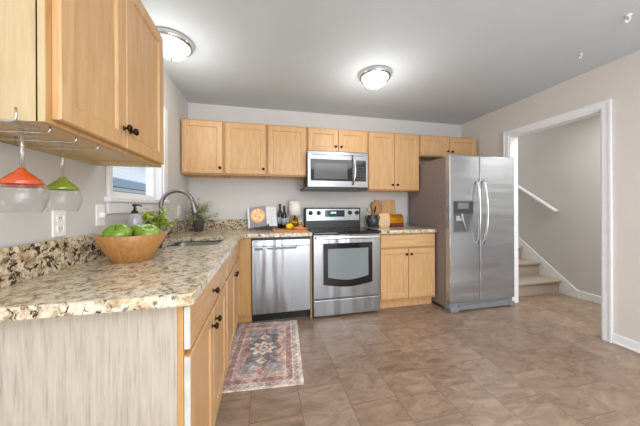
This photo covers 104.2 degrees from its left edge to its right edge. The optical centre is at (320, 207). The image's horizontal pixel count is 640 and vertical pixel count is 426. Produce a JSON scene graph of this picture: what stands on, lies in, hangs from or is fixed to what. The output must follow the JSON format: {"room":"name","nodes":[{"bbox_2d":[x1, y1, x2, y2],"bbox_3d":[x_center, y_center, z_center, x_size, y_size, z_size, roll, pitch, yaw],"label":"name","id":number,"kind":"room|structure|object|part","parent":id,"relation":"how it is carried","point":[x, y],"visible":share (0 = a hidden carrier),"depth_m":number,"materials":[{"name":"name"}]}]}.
{"room":"kitchen","nodes":[
{"label":"kitchen","id":0,"kind":"room"},
{"bbox_2d":[0,68,188,247],"bbox_3d":[-1.004,-0.030,0.245,0.120,2.420,5.500,0,0,-13],"label":"wall","id":1,"kind":"structure","parent":0,"point":[22,221],"depth_m":1.13,"materials":[{"name":"paint"}]},
{"bbox_2d":[51,210,65,237],"bbox_3d":[-1.127,0.068,1.073,0.010,0.116,0.074,0,0,-13],"label":"wall outlet","id":2,"kind":"object","parent":1,"relation":"attached to","point":[58,217],"visible":1,"depth_m":1.06,"materials":[{"name":"white plastic"}]},
{"bbox_2d":[57,215,63,221],"bbox_3d":[-1.124,0.046,1.074,0.005,0.028,0.034,0,0,-13],"label":"socket","id":3,"kind":"object","parent":2,"relation":"attached to","point":[60,218],"depth_m":1.07,"materials":[{"name":"white plastic"}]},
{"bbox_2d":[57,225,63,231],"bbox_3d":[-1.124,0.090,1.074,0.005,0.028,0.034,0,0,-13],"label":"socket","id":4,"kind":"object","parent":2,"relation":"attached to","point":[60,228],"depth_m":1.07,"materials":[{"name":"white plastic"}]},
{"bbox_2d":[0,0,163,167],"bbox_3d":[-0.933,-0.587,0.994,0.356,0.727,0.761,0,0,-13],"label":"upper cabinet","id":5,"kind":"object","parent":1,"relation":"attached to","point":[91,71],"visible":1,"depth_m":0.82,"materials":[{"name":"brown wood"}]},
{"bbox_2d":[0,107,98,150],"bbox_3d":[-0.901,-0.227,0.735,0.247,0.036,0.315,0,0,-13],"label":"stemware rack","id":6,"kind":"object","parent":5,"relation":"attached to","point":[15,139],"visible":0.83,"depth_m":0.78,"materials":[{"name":"metal"}]},
{"bbox_3d":[-0.866,-0.227,0.584,0.247,0.036,0.005,0,0,-13],"label":"rail","id":7,"kind":"part","parent":6,"relation":"part of","materials":[{"name":"metal"}]},
{"bbox_2d":[0,122,49,211],"bbox_3d":[-0.785,-0.102,0.654,0.099,0.230,0.099,0,0,-13],"label":"wine glass","id":8,"kind":"object","parent":6,"relation":"hanging from","point":[20,176],"visible":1,"depth_m":0.64,"materials":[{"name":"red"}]},
{"bbox_3d":[-0.889,-0.227,0.682,0.247,0.036,0.005,0,0,-13],"label":"rail","id":9,"kind":"part","parent":6,"relation":"part of","materials":[{"name":"metal"}]},
{"bbox_3d":[-0.911,-0.227,0.781,0.247,0.036,0.005,0,0,-13],"label":"rail","id":10,"kind":"part","parent":6,"relation":"part of","materials":[{"name":"metal"}]},
{"bbox_3d":[-0.936,-0.227,0.886,0.247,0.036,0.005,0,0,-13],"label":"rail","id":11,"kind":"part","parent":6,"relation":"part of","materials":[{"name":"metal"}]},
{"bbox_2d":[41,142,82,210],"bbox_3d":[-0.875,-0.102,0.844,0.099,0.230,0.099,0,0,-13],"label":"wine glass","id":12,"kind":"object","parent":6,"relation":"hanging from","point":[61,183],"visible":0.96,"depth_m":0.83,"materials":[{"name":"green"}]},
{"bbox_3d":[-0.959,-0.253,0.989,0.276,0.014,0.728,0,0,-13],"label":"panel","id":13,"kind":"part","parent":5,"relation":"part of","materials":[{"name":"beige wood"}]},
{"bbox_3d":[-0.755,-0.588,0.837,0.019,0.699,0.332,0,0,-13],"label":"door","id":14,"kind":"part","parent":5,"relation":"part of","materials":[{"name":"brown wood"}]},
{"bbox_3d":[-0.762,-0.314,0.986,0.030,0.031,0.031,0,0,-13],"label":"knob","id":15,"kind":"part","parent":5,"relation":"part of","materials":[{"name":"brown metal"}]},
{"bbox_3d":[-0.774,-0.314,1.034,0.030,0.031,0.031,0,0,-13],"label":"knob","id":16,"kind":"part","parent":5,"relation":"part of","materials":[{"name":"brown metal"}]},
{"bbox_3d":[-0.836,-0.588,1.191,0.019,0.699,0.382,0,0,-13],"label":"door","id":17,"kind":"part","parent":5,"relation":"part of","materials":[{"name":"brown wood"}]},
{"bbox_2d":[95,205,106,226],"bbox_3d":[-1.181,0.042,1.346,0.027,0.116,0.074,0,0,-13],"label":"wall switch","id":18,"kind":"object","parent":1,"relation":"attached to","point":[100,215],"visible":1,"depth_m":1.33,"materials":[{"name":"white plastic"}]},
{"bbox_2d":[104,107,169,213],"bbox_3d":[-1.351,-0.424,1.816,0.150,0.920,0.912,0,0,-13],"label":"window","id":19,"kind":"structure","parent":1,"relation":"in","point":[156,177],"depth_m":1.97,"materials":[{"name":"white paint"}]},
{"bbox_3d":[-1.376,-0.424,1.786,0.063,0.721,0.730,0,0,-13],"label":"sash","id":20,"kind":"part","parent":19,"relation":"part of","materials":[{"name":"white paint"}]},
{"bbox_3d":[-1.349,-0.013,1.816,0.150,0.099,0.912,0,0,-13],"label":"sill","id":21,"kind":"part","parent":19,"relation":"part of","materials":[{"name":"white paint"}]},
{"bbox_2d":[177,206,179,216],"bbox_3d":[-1.474,0.037,2.589,0.010,0.116,0.074,0,0,-13],"label":"wall outlet","id":22,"kind":"object","parent":1,"relation":"attached to","point":[178,207],"visible":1,"depth_m":2.56,"materials":[{"name":"white plastic"}]},
{"bbox_2d":[188,103,460,291],"bbox_3d":[0.269,-0.036,3.419,4.020,2.420,0.120,0,0,-13],"label":"wall","id":23,"kind":"structure","parent":0,"point":[231,198],"depth_m":3.19,"materials":[{"name":"paint"}]},
{"bbox_2d":[181,118,226,177],"bbox_3d":[-1.301,-0.652,2.815,0.430,0.590,0.356,0,0,-13],"label":"upper cabinet","id":24,"kind":"object","parent":23,"relation":"attached to","point":[202,141],"visible":0.94,"depth_m":2.68,"materials":[{"name":"brown wood"}]},
{"bbox_3d":[-1.306,-0.386,2.842,0.398,0.014,0.275,0,0,-13],"label":"panel","id":25,"kind":"part","parent":24,"relation":"part of","materials":[{"name":"beige wood"}]},
{"bbox_2d":[224,121,266,178],"bbox_3d":[-0.868,-0.654,2.914,0.458,0.590,0.356,0,0,-13],"label":"upper cabinet","id":26,"kind":"object","parent":23,"relation":"attached to","point":[245,144],"visible":1,"depth_m":2.78,"materials":[{"name":"brown wood"}]},
{"bbox_3d":[-0.873,-0.388,2.942,0.426,0.014,0.275,0,0,-13],"label":"panel","id":27,"kind":"part","parent":26,"relation":"part of","materials":[{"name":"beige wood"}]},
{"bbox_2d":[267,124,306,179],"bbox_3d":[-0.423,-0.656,3.032,0.460,0.590,0.325,0,0,-13],"label":"upper cabinet","id":28,"kind":"object","parent":23,"relation":"attached to","point":[286,145],"visible":0.98,"depth_m":2.88,"materials":[{"name":"brown wood"}]},
{"bbox_3d":[-0.424,-0.390,3.045,0.428,0.014,0.275,0,0,-13],"label":"panel","id":29,"kind":"part","parent":28,"relation":"part of","materials":[{"name":"beige wood"}]},
{"bbox_2d":[307,127,366,152],"bbox_3d":[0.178,-0.806,3.154,0.763,0.295,0.356,0,0,-13],"label":"upper cabinet","id":30,"kind":"object","parent":23,"relation":"attached to","point":[318,139],"visible":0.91,"depth_m":3.00,"materials":[{"name":"brown wood"}]},
{"bbox_3d":[0.027,-0.806,2.978,0.366,0.267,0.019,0,0,-13],"label":"door","id":31,"kind":"part","parent":30,"relation":"part of","materials":[{"name":"brown wood"}]},
{"bbox_2d":[300,151,367,191],"bbox_3d":[0.157,-0.434,3.094,0.772,0.444,0.454,0,0,-13],"label":"microwave","id":32,"kind":"object","parent":30,"relation":"attached to","point":[327,171],"visible":0.98,"depth_m":2.93,"materials":[{"name":"silver metal"}]},
{"bbox_3d":[0.393,-0.446,2.947,0.025,0.357,0.066,0,0,-36],"label":"handle","id":33,"kind":"part","parent":32,"relation":"part of","materials":[{"name":"metal"}]},
{"bbox_3d":[0.473,-0.439,2.994,0.144,0.250,0.011,0,0,-13],"label":"control panel","id":34,"kind":"part","parent":32,"relation":"part of","materials":[{"name":"black glass"}]},
{"bbox_3d":[0.390,-0.807,3.061,0.366,0.267,0.019,0,0,-13],"label":"door","id":35,"kind":"part","parent":30,"relation":"part of","materials":[{"name":"brown wood"}]},
{"bbox_2d":[359,131,418,191],"bbox_3d":[0.908,-0.586,3.321,0.730,0.742,0.356,0,0,-13],"label":"upper cabinet","id":36,"kind":"object","parent":23,"relation":"attached to","point":[393,158],"visible":0.96,"depth_m":3.17,"materials":[{"name":"brown wood"}]},
{"bbox_3d":[0.765,-0.586,3.147,0.350,0.714,0.019,0,0,-13],"label":"door","id":37,"kind":"part","parent":36,"relation":"part of","materials":[{"name":"brown wood"}]},
{"bbox_3d":[1.112,-0.587,3.227,0.350,0.714,0.019,0,0,-13],"label":"door","id":38,"kind":"part","parent":36,"relation":"part of","materials":[{"name":"brown wood"}]},
{"bbox_2d":[419,135,476,160],"bbox_3d":[1.705,-0.820,3.504,0.904,0.282,0.356,0,0,-13],"label":"upper cabinet","id":39,"kind":"object","parent":23,"relation":"attached to","point":[431,148],"visible":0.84,"depth_m":3.35,"materials":[{"name":"brown wood"}]},
{"bbox_3d":[1.699,-0.708,3.531,0.872,0.014,0.275,0,0,-13],"label":"panel","id":40,"kind":"part","parent":39,"relation":"part of","materials":[{"name":"beige wood"}]},
{"bbox_3d":[1.520,-0.819,3.320,0.437,0.254,0.019,0,0,-13],"label":"door","id":41,"kind":"part","parent":39,"relation":"part of","materials":[{"name":"brown wood"}]},
{"bbox_3d":[1.952,-0.821,3.419,0.437,0.254,0.019,0,0,-13],"label":"door","id":42,"kind":"part","parent":39,"relation":"part of","materials":[{"name":"brown wood"}]},
{"bbox_2d":[141,0,639,124],"bbox_3d":[0.877,-1.299,0.739,4.020,0.100,5.620,0,0,-13],"label":"ceiling","id":43,"kind":"structure","parent":0,"point":[457,62],"depth_m":1.96,"materials":[{"name":"paint"}]},
{"bbox_2d":[157,27,194,60],"bbox_3d":[-1.118,-1.166,1.861,0.312,0.148,0.312,0,0,-13],"label":"ceiling lamp","id":44,"kind":"object","parent":43,"relation":"attached to","point":[176,46],"visible":0.78,"depth_m":1.80,"materials":[{"name":"glass"}]},
{"bbox_2d":[358,65,391,89],"bbox_3d":[0.507,-1.173,2.336,0.312,0.148,0.312,0,0,-13],"label":"ceiling lamp","id":45,"kind":"object","parent":43,"relation":"attached to","point":[375,77],"visible":1,"depth_m":2.26,"materials":[{"name":"glass"}]},
{"bbox_2d":[624,13,632,22],"bbox_3d":[2.001,-1.228,1.621,0.039,0.052,0.036,0,0,39],"label":"ceiling hook","id":46,"kind":"object","parent":43,"relation":"attached to","point":[629,15],"visible":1,"depth_m":1.62,"materials":[{"name":"white paint"}]},
{"bbox_2d":[215,293,639,425],"bbox_3d":[1.386,1.219,0.852,5.040,0.100,5.620,0,0,-13],"label":"floor","id":47,"kind":"structure","parent":0,"point":[544,359],"depth_m":1.76,"materials":[{"name":"tile"}]},
{"bbox_2d":[0,261,225,425],"bbox_3d":[-0.802,0.742,1.129,0.660,0.874,0.806,0,0,-13],"label":"base cabinet","id":48,"kind":"object","parent":47,"relation":"on","point":[161,366],"visible":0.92,"depth_m":0.76,"materials":[{"name":"brown wood"}]},
{"bbox_3d":[-0.539,0.690,1.190,0.018,0.774,0.806,0,0,-13],"label":"frame","id":49,"kind":"part","parent":48,"relation":"part of","materials":[{"name":"brown wood"}]},
{"bbox_3d":[-0.473,0.765,0.989,0.019,0.569,0.378,0,0,-13],"label":"door","id":50,"kind":"part","parent":48,"relation":"part of","materials":[{"name":"brown wood"}]},
{"bbox_3d":[-0.520,0.389,1.186,0.019,0.144,0.781,0,0,-13],"label":"drawer","id":51,"kind":"part","parent":48,"relation":"part of","materials":[{"name":"brown wood"}]},
{"bbox_3d":[-0.484,0.542,1.143,0.030,0.031,0.031,0,0,-13],"label":"knob","id":52,"kind":"part","parent":48,"relation":"part of","materials":[{"name":"brown metal"}]},
{"bbox_3d":[-0.490,0.387,1.167,0.030,0.031,0.031,0,0,-13],"label":"knob","id":53,"kind":"part","parent":48,"relation":"part of","materials":[{"name":"brown metal"}]},
{"bbox_3d":[-0.561,0.765,1.373,0.019,0.569,0.397,0,0,-13],"label":"door","id":54,"kind":"part","parent":48,"relation":"part of","materials":[{"name":"brown wood"}]},
{"bbox_3d":[-0.502,0.542,1.221,0.030,0.031,0.031,0,0,-13],"label":"knob","id":55,"kind":"part","parent":48,"relation":"part of","materials":[{"name":"brown metal"}]},
{"bbox_2d":[177,241,239,368],"bbox_3d":[-0.995,0.742,1.969,0.660,0.874,0.915,0,0,-13],"label":"base cabinet","id":56,"kind":"object","parent":47,"relation":"on","point":[232,282],"visible":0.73,"depth_m":1.89,"materials":[{"name":"brown wood"}]},
{"bbox_2d":[0,228,311,321],"bbox_3d":[-0.629,0.282,1.927,1.358,0.038,2.384,0,0,-13],"label":"countertop","id":57,"kind":"structure","parent":56,"relation":"on","point":[175,276],"depth_m":0.88,"materials":[{"name":"stone"}]},
{"bbox_2d":[0,220,189,288],"bbox_3d":[-1.281,0.201,1.778,0.021,0.131,2.384,0,0,-13],"label":"upstand","id":58,"kind":"object","parent":57,"relation":"on","point":[24,262],"visible":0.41,"depth_m":0.99,"materials":[{"name":"stone"}]},
{"bbox_2d":[91,231,167,263],"bbox_3d":[-0.951,0.198,1.257,0.306,0.134,0.306,0,0,-13],"label":"fruit bowl","id":59,"kind":"object","parent":57,"relation":"on","point":[128,249],"visible":0.89,"depth_m":1.17,"materials":[{"name":"brown wood"}]},
{"bbox_2d":[101,224,132,236],"bbox_3d":[-0.986,0.133,1.206,0.120,0.110,0.118,0,0,15],"label":"apple","id":60,"kind":"object","parent":59,"relation":"in","point":[115,230],"visible":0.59,"depth_m":1.18,"materials":[{"name":"green food"}]},
{"bbox_2d":[129,223,140,235],"bbox_3d":[-0.979,0.129,1.326,0.102,0.091,0.102,0,0,8],"label":"apple","id":61,"kind":"object","parent":59,"relation":"in","point":[133,227],"visible":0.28,"depth_m":1.29,"materials":[{"name":"green food"}]},
{"bbox_2d":[134,224,160,235],"bbox_3d":[-0.879,0.136,1.266,0.113,0.102,0.114,0,0,17],"label":"apple","id":62,"kind":"object","parent":59,"relation":"in","point":[146,229],"visible":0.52,"depth_m":1.24,"materials":[{"name":"green food"}]},
{"bbox_2d":[126,204,142,225],"bbox_3d":[-1.111,0.122,1.487,0.079,0.288,0.079,0,0,-32],"label":"soap dispenser","id":63,"kind":"object","parent":57,"relation":"on","point":[134,218],"visible":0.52,"depth_m":1.47,"materials":[{"name":"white plastic"}]},
{"bbox_2d":[126,214,142,225],"bbox_3d":[-1.111,0.150,1.487,0.078,0.232,0.078,0,0,-13],"label":"bottle","id":64,"kind":"object","parent":63,"relation":"attached to","point":[132,219],"depth_m":1.46,"materials":[{"name":"purple plastic"}]},
{"bbox_2d":[136,206,179,248],"bbox_3d":[-1.091,0.129,1.633,0.244,0.275,0.282,0,0,13],"label":"potted plant","id":65,"kind":"object","parent":57,"relation":"on","point":[162,221],"visible":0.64,"depth_m":1.64,"materials":[{"name":"green plant"}]},
{"bbox_2d":[159,189,197,240],"bbox_3d":[-1.152,0.057,2.006,0.300,0.417,0.058,0,0,-13],"label":"faucet","id":66,"kind":"object","parent":57,"relation":"on","point":[161,202],"visible":0.72,"depth_m":1.99,"materials":[{"name":"silver metal"}]},
{"bbox_3d":[-1.226,0.171,1.983,0.089,0.111,0.029,0,0,-5],"label":"handle","id":67,"kind":"part","parent":66,"relation":"part of","materials":[{"name":"silver metal"}]},
{"bbox_2d":[167,241,221,246],"bbox_3d":[-0.999,0.394,1.989,0.455,0.174,0.580,0,0,-13],"label":"sink","id":68,"kind":"object","parent":57,"relation":"in","point":[199,242],"visible":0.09,"depth_m":2.24,"materials":[{"name":"silver metal"}]},
{"bbox_2d":[185,198,217,230],"bbox_3d":[-1.331,0.082,2.790,0.349,0.370,0.317,0,0,-13],"label":"potted plant","id":69,"kind":"object","parent":57,"relation":"on","point":[198,223],"visible":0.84,"depth_m":2.78,"materials":[{"name":"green plant"}]},
{"bbox_3d":[-1.391,0.207,2.833,0.116,0.120,0.116,0,0,-13],"label":"pot","id":70,"kind":"part","parent":69,"relation":"part of","materials":[{"name":"grey ceramic"}]},
{"bbox_2d":[190,218,302,229],"bbox_3d":[-0.883,0.204,3.082,1.336,0.121,0.021,0,0,-13],"label":"upstand","id":71,"kind":"object","parent":57,"relation":"on","point":[229,224],"visible":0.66,"depth_m":3.02,"materials":[{"name":"stone"}]},
{"bbox_2d":[256,224,273,229],"bbox_3d":[-0.673,0.176,2.989,0.200,0.176,0.128,0,0,-13],"label":"cookbook stand","id":72,"kind":"object","parent":57,"relation":"on","point":[268,227],"visible":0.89,"depth_m":2.93,"materials":[{"name":"brown wood"}]},
{"bbox_2d":[247,206,276,227],"bbox_3d":[-0.713,0.112,3.030,0.360,0.265,0.126,0,0,-13],"label":"cookbook","id":73,"kind":"object","parent":72,"relation":"on","point":[261,216],"visible":1,"depth_m":3.01,"materials":[{"name":"white paper"}]},
{"bbox_2d":[250,208,264,222],"bbox_3d":[-0.760,0.095,3.003,0.176,0.170,0.045,0,0,-5],"label":"picture","id":74,"kind":"object","parent":73,"relation":"attached to","point":[257,215],"depth_m":3.00},
{"bbox_2d":[278,204,281,228],"bbox_3d":[-0.507,0.109,3.082,0.060,0.309,0.060,0,0,-13],"label":"wine bottle","id":75,"kind":"object","parent":57,"relation":"on","point":[279,211],"visible":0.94,"depth_m":3.06,"materials":[{"name":"black glass"}]},
{"bbox_2d":[282,206,286,227],"bbox_3d":[-0.448,0.120,3.039,0.062,0.286,0.062,0,0,-13],"label":"wine bottle","id":76,"kind":"object","parent":57,"relation":"on","point":[284,215],"visible":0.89,"depth_m":3.02,"materials":[{"name":"black glass"}]},
{"bbox_2d":[272,228,306,231],"bbox_3d":[-0.357,0.254,2.834,0.375,0.016,0.260,0,0,-13],"label":"chopping board","id":77,"kind":"object","parent":57,"relation":"on","point":[282,229],"visible":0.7,"depth_m":2.72,"materials":[{"name":"brown wood"}]},
{"bbox_2d":[286,223,292,228],"bbox_3d":[-0.357,0.212,2.844,0.081,0.068,0.081,0,0,3],"label":"lemon","id":78,"kind":"object","parent":77,"relation":"on","point":[289,225],"visible":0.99,"depth_m":2.82,"materials":[{"name":"yellow food"}]},
{"bbox_2d":[289,201,300,225],"bbox_3d":[-0.323,0.091,3.104,0.160,0.342,0.160,0,0,-13],"label":"table lamp","id":79,"kind":"object","parent":57,"relation":"on","point":[294,206],"visible":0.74,"depth_m":3.05,"materials":[{"name":"white fabric"}]},
{"bbox_3d":[-0.323,0.007,3.104,0.160,0.174,0.160,0,0,-13],"label":"lamp shade","id":80,"kind":"part","parent":79,"relation":"part of","materials":[{"name":"white fabric"}]},
{"bbox_3d":[-0.665,0.765,1.827,0.019,0.569,0.422,0,0,-13],"label":"door","id":81,"kind":"part","parent":56,"relation":"part of","materials":[{"name":"brown wood"}]},
{"bbox_3d":[-0.714,0.390,2.035,0.019,0.144,0.850,0,0,-13],"label":"drawer","id":82,"kind":"part","parent":56,"relation":"part of","materials":[{"name":"brown wood"}]},
{"bbox_3d":[-0.760,0.766,2.244,0.019,0.569,0.422,0,0,-13],"label":"door","id":83,"kind":"part","parent":56,"relation":"part of","materials":[{"name":"brown wood"}]},
{"bbox_2d":[238,238,251,322],"bbox_3d":[-0.776,0.741,2.527,0.138,0.874,0.071,0,0,-13],"label":"cabinet filler","id":84,"kind":"object","parent":47,"relation":"on","point":[245,316],"visible":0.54,"depth_m":2.50,"materials":[{"name":"brown wood"}]},
{"bbox_2d":[222,320,303,392],"bbox_3d":[-0.465,1.173,2.080,0.575,0.006,0.945,0,0,-8],"label":"rug","id":85,"kind":"object","parent":47,"relation":"on","point":[264,355],"visible":0.98,"depth_m":1.93,"materials":[{"name":"multicoloured fabric"}]},
{"bbox_2d":[252,236,309,321],"bbox_3d":[-0.467,0.743,2.841,0.590,0.868,0.616,0,0,-13],"label":"dishwasher","id":86,"kind":"object","parent":47,"relation":"on","point":[280,265],"visible":0.98,"depth_m":2.55,"materials":[{"name":"silver metal"}]},
{"bbox_3d":[-0.396,0.406,2.546,0.320,0.038,0.008,0,0,-13],"label":"pocket handle","id":87,"kind":"part","parent":86,"relation":"part of","materials":[{"name":"grey plastic"}]},
{"bbox_2d":[309,236,311,317],"bbox_3d":[-0.169,0.739,2.927,0.018,0.874,0.582,0,0,-13],"label":"end panel","id":88,"kind":"object","parent":47,"relation":"on","point":[310,237],"visible":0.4,"depth_m":2.64,"materials":[{"name":"brown wood"}]},
{"bbox_2d":[304,208,380,316],"bbox_3d":[0.224,0.588,2.977,0.764,1.172,0.690,0,0,-13],"label":"range","id":89,"kind":"object","parent":47,"relation":"on","point":[345,254],"visible":0.95,"depth_m":2.69,"materials":[{"name":"grey metal"}]},
{"bbox_2d":[307,227,380,234],"bbox_3d":[0.227,0.268,2.954,0.764,0.026,0.597,0,0,-13],"label":"cooktop","id":90,"kind":"object","parent":89,"relation":"in","point":[315,230],"depth_m":2.76,"materials":[{"name":"black glass"}]},
{"bbox_3d":[0.289,1.062,2.701,0.756,0.168,0.034,0,0,-13],"label":"storage drawer","id":91,"kind":"part","parent":89,"relation":"part of","materials":[{"name":"metal"}]},
{"bbox_3d":[0.287,0.625,2.701,0.756,0.674,0.034,0,0,-13],"label":"oven door","id":92,"kind":"part","parent":89,"relation":"part of","materials":[{"name":"metal"}]},
{"bbox_3d":[0.294,0.319,2.665,0.720,0.034,0.049,0,0,-13],"label":"handle","id":93,"kind":"part","parent":89,"relation":"part of","materials":[{"name":"metal"}]},
{"bbox_2d":[379,232,434,307],"bbox_3d":[0.949,0.734,3.173,0.726,0.874,0.660,0,0,-13],"label":"base cabinet","id":94,"kind":"object","parent":47,"relation":"on","point":[407,260],"visible":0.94,"depth_m":2.89,"materials":[{"name":"brown wood"}]},
{"bbox_3d":[0.841,0.759,2.851,0.348,0.569,0.019,0,0,-13],"label":"door","id":95,"kind":"part","parent":94,"relation":"part of","materials":[{"name":"brown wood"}]},
{"bbox_2d":[360,225,436,233],"bbox_3d":[0.945,0.275,3.179,0.732,0.038,0.647,0,0,-13],"label":"countertop","id":96,"kind":"structure","parent":94,"relation":"on","point":[405,229],"depth_m":2.92,"materials":[{"name":"stone"}]},
{"bbox_2d":[365,215,379,227],"bbox_3d":[0.676,0.177,3.261,0.168,0.162,0.168,0,0,27],"label":"utensil crock","id":97,"kind":"object","parent":96,"relation":"on","point":[372,221],"visible":0.96,"depth_m":3.20,"materials":[{"name":"black ceramic"}]},
{"bbox_2d":[370,199,383,226],"bbox_3d":[0.773,0.074,3.408,0.210,0.371,0.058,0,0,-13],"label":"serving board","id":98,"kind":"object","parent":96,"relation":"on","point":[377,204],"visible":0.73,"depth_m":3.41,"materials":[{"name":"brown wood"}]},
{"bbox_2d":[378,213,389,226],"bbox_3d":[0.843,0.168,3.329,0.164,0.183,0.040,0,0,-13],"label":"serving board","id":99,"kind":"object","parent":96,"relation":"on","point":[384,221],"visible":0.9,"depth_m":3.32,"materials":[{"name":"brown wood"}]},
{"bbox_2d":[381,200,395,213],"bbox_3d":[0.944,0.076,3.476,0.210,0.365,0.050,0,0,-13],"label":"serving board","id":100,"kind":"object","parent":96,"relation":"on","point":[389,205],"visible":0.52,"depth_m":3.48,"materials":[{"name":"brown wood"}]},
{"bbox_2d":[389,214,403,226],"bbox_3d":[1.007,0.171,3.373,0.184,0.170,0.149,0,0,-13],"label":"bin","id":101,"kind":"object","parent":96,"relation":"on","point":[396,220],"visible":0.89,"depth_m":3.32,"materials":[{"name":"orange metal"}]},
{"bbox_3d":[1.005,0.146,3.382,0.176,0.120,0.124,0,0,-13],"label":"lid","id":102,"kind":"part","parent":101,"relation":"part of","materials":[{"name":"orange metal"}]},
{"bbox_3d":[1.012,0.382,2.891,0.702,0.144,0.019,0,0,-13],"label":"drawer","id":103,"kind":"part","parent":94,"relation":"part of","materials":[{"name":"brown wood"}]},
{"bbox_3d":[1.186,0.757,2.930,0.348,0.569,0.019,0,0,-13],"label":"door","id":104,"kind":"part","parent":94,"relation":"part of","materials":[{"name":"brown wood"}]},
{"bbox_2d":[410,154,514,312],"bbox_3d":[1.779,0.284,3.197,0.894,1.765,0.848,0,0,-13],"label":"refrigerator","id":105,"kind":"object","parent":47,"relation":"on","point":[469,200],"visible":1,"depth_m":2.86,"materials":[{"name":"metal"}]},
{"bbox_3d":[1.563,0.161,2.769,0.140,0.189,0.028,0,0,-13],"label":"dispenser lever","id":106,"kind":"part","parent":105,"relation":"part of","materials":[{"name":"grey plastic"}]},
{"bbox_3d":[1.609,0.237,2.829,0.399,1.652,0.068,0,0,-13],"label":"freezer door","id":107,"kind":"part","parent":105,"relation":"part of","materials":[{"name":"metal"}]},
{"bbox_3d":[1.595,-0.001,2.787,0.256,0.137,0.006,0,0,-13],"label":"dispenser panel","id":108,"kind":"part","parent":105,"relation":"part of","materials":[{"name":"grey plastic"}]},
{"bbox_3d":[1.776,0.047,2.800,0.029,0.734,0.077,0,0,-2],"label":"door handle","id":109,"kind":"part","parent":105,"relation":"part of","materials":[{"name":"metal"}]},
{"bbox_3d":[1.865,0.046,2.821,0.029,0.734,0.077,0,0,-24],"label":"door handle","id":110,"kind":"part","parent":105,"relation":"part of","materials":[{"name":"metal"}]},
{"bbox_3d":[2.048,0.235,2.930,0.489,1.652,0.068,0,0,-13],"label":"fridge door","id":111,"kind":"part","parent":105,"relation":"part of","materials":[{"name":"metal"}]},
{"bbox_2d":[518,246,560,296],"bbox_3d":[2.587,0.419,4.296,0.878,1.488,2.115,0,0,-13],"label":"staircase","id":112,"kind":"structure","parent":47,"relation":"on","point":[530,283],"depth_m":3.38,"materials":[{"name":"beige carpet"}]},
{"bbox_2d":[461,50,639,342],"bbox_3d":[2.802,-0.048,1.117,0.110,2.420,5.500,0,0,-13],"label":"wall","id":113,"kind":"structure","parent":0,"point":[618,80],"depth_m":2.11,"materials":[{"name":"paint"}]},
{"bbox_2d":[503,99,612,342],"bbox_3d":[2.446,0.114,2.635,0.139,2.100,0.986,0,0,-13],"label":"trim","id":114,"kind":"structure","parent":113,"relation":"attached to","point":[603,108],"depth_m":2.20,"materials":[{"name":"white paint"}]},
{"bbox_2d":[612,333,639,353],"bbox_3d":[2.932,1.119,0.282,0.020,0.085,3.817,0,0,-13],"label":"baseboard","id":115,"kind":"structure","parent":113,"relation":"attached to","point":[624,342],"depth_m":2.06,"materials":[{"name":"white paint"}]},
{"bbox_2d":[518,115,600,295],"bbox_3d":[3.497,-0.941,2.610,0.120,4.200,8.100,0,0,-13],"label":"wall","id":116,"kind":"structure","parent":0,"point":[560,165],"depth_m":3.33,"materials":[{"name":"paint"}]},
{"bbox_2d":[518,185,558,212],"bbox_3d":[3.037,-0.526,4.167,0.086,1.207,1.630,0,0,-13],"label":"handrail","id":117,"kind":"object","parent":116,"relation":"attached to","point":[522,189],"visible":0.54,"depth_m":3.60,"materials":[{"name":"white paint"}]},
{"bbox_2d":[518,237,579,298],"bbox_3d":[3.030,0.146,4.369,0.016,2.030,2.460,0,0,-13],"label":"trim","id":118,"kind":"structure","parent":116,"relation":"attached to","point":[545,269],"depth_m":3.55,"materials":[{"name":"white paint"}]},
{"bbox_2d":[577,290,600,303],"bbox_3d":[3.821,1.110,0.938,0.014,0.095,4.700,0,0,-13],"label":"baseboard","id":119,"kind":"structure","parent":116,"relation":"attached to","point":[583,295],"depth_m":3.08,"materials":[{"name":"white paint"}]},
{"label":"outside","id":120,"kind":"structure","parent":0,"visible":0},
{"bbox_3d":[-9.812,1.869,7.202,13.800,0.100,20.000,0,0,-13],"label":"ground","id":121,"kind":"structure","parent":120,"visible":0},
{"bbox_2d":[113,166,145,194],"bbox_3d":[-10.397,-1.053,10.148,4.000,5.750,13.600,0,0,-13],"label":"neighbor house","id":122,"kind":"structure","parent":121,"relation":"on","point":[132,180],"depth_m":11.91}
]}

